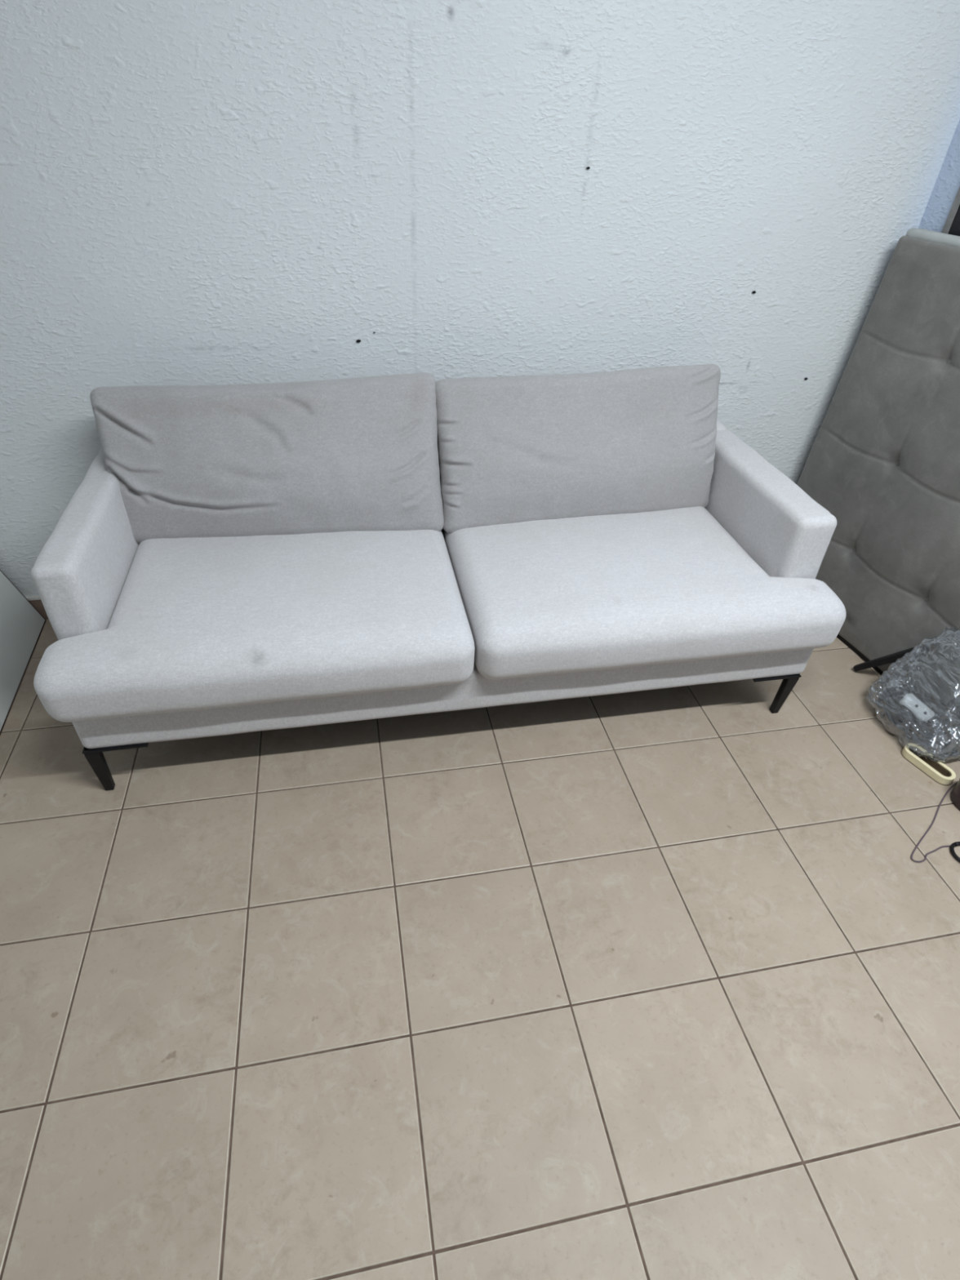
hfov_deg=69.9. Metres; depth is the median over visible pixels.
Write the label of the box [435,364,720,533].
cushion
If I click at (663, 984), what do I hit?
floor
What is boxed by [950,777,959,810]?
round container
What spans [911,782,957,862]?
cord
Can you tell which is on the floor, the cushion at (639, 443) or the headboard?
the headboard
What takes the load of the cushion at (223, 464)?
on the sofa
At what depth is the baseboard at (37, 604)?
2.33 m
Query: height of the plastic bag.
0.318 m
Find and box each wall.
[0,0,959,595]
[918,119,959,232]
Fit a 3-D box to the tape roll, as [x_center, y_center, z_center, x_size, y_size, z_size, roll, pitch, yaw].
[1.292,0.357,1.980,0.058,0.024,0.151,-17,43,-24]
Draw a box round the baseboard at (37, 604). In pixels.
[29,600,48,618]
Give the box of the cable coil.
[950,841,959,862]
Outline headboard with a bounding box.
[796,227,959,741]
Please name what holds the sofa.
on the floor
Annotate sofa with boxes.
[31,364,845,791]
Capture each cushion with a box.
[33,529,475,722]
[89,373,444,543]
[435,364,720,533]
[443,506,845,679]
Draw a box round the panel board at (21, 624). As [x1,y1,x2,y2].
[0,569,45,735]
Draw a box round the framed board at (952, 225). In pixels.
[941,186,959,235]
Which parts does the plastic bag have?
power strip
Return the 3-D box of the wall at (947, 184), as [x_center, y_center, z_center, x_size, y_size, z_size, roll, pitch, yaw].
[2.154,-0.047,0.354,0.120,2.750,4.600,-10,40,-16]
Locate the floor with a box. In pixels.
[0,618,959,1279]
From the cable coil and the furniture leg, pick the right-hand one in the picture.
the cable coil
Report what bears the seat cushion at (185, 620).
on the sofa
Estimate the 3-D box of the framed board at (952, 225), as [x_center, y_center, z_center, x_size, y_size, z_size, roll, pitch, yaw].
[1.517,-0.706,1.888,0.018,1.820,0.920,-10,40,-16]
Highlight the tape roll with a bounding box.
[901,742,955,785]
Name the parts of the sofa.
arm, leg, mounting plate, frame, arm, mounting plate, leg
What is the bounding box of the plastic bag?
[866,626,959,762]
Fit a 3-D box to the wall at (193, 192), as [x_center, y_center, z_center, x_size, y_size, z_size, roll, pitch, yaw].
[-0.178,-1.304,1.781,3.340,2.750,0.124,-5,39,-10]
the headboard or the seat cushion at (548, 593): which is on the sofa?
the seat cushion at (548, 593)

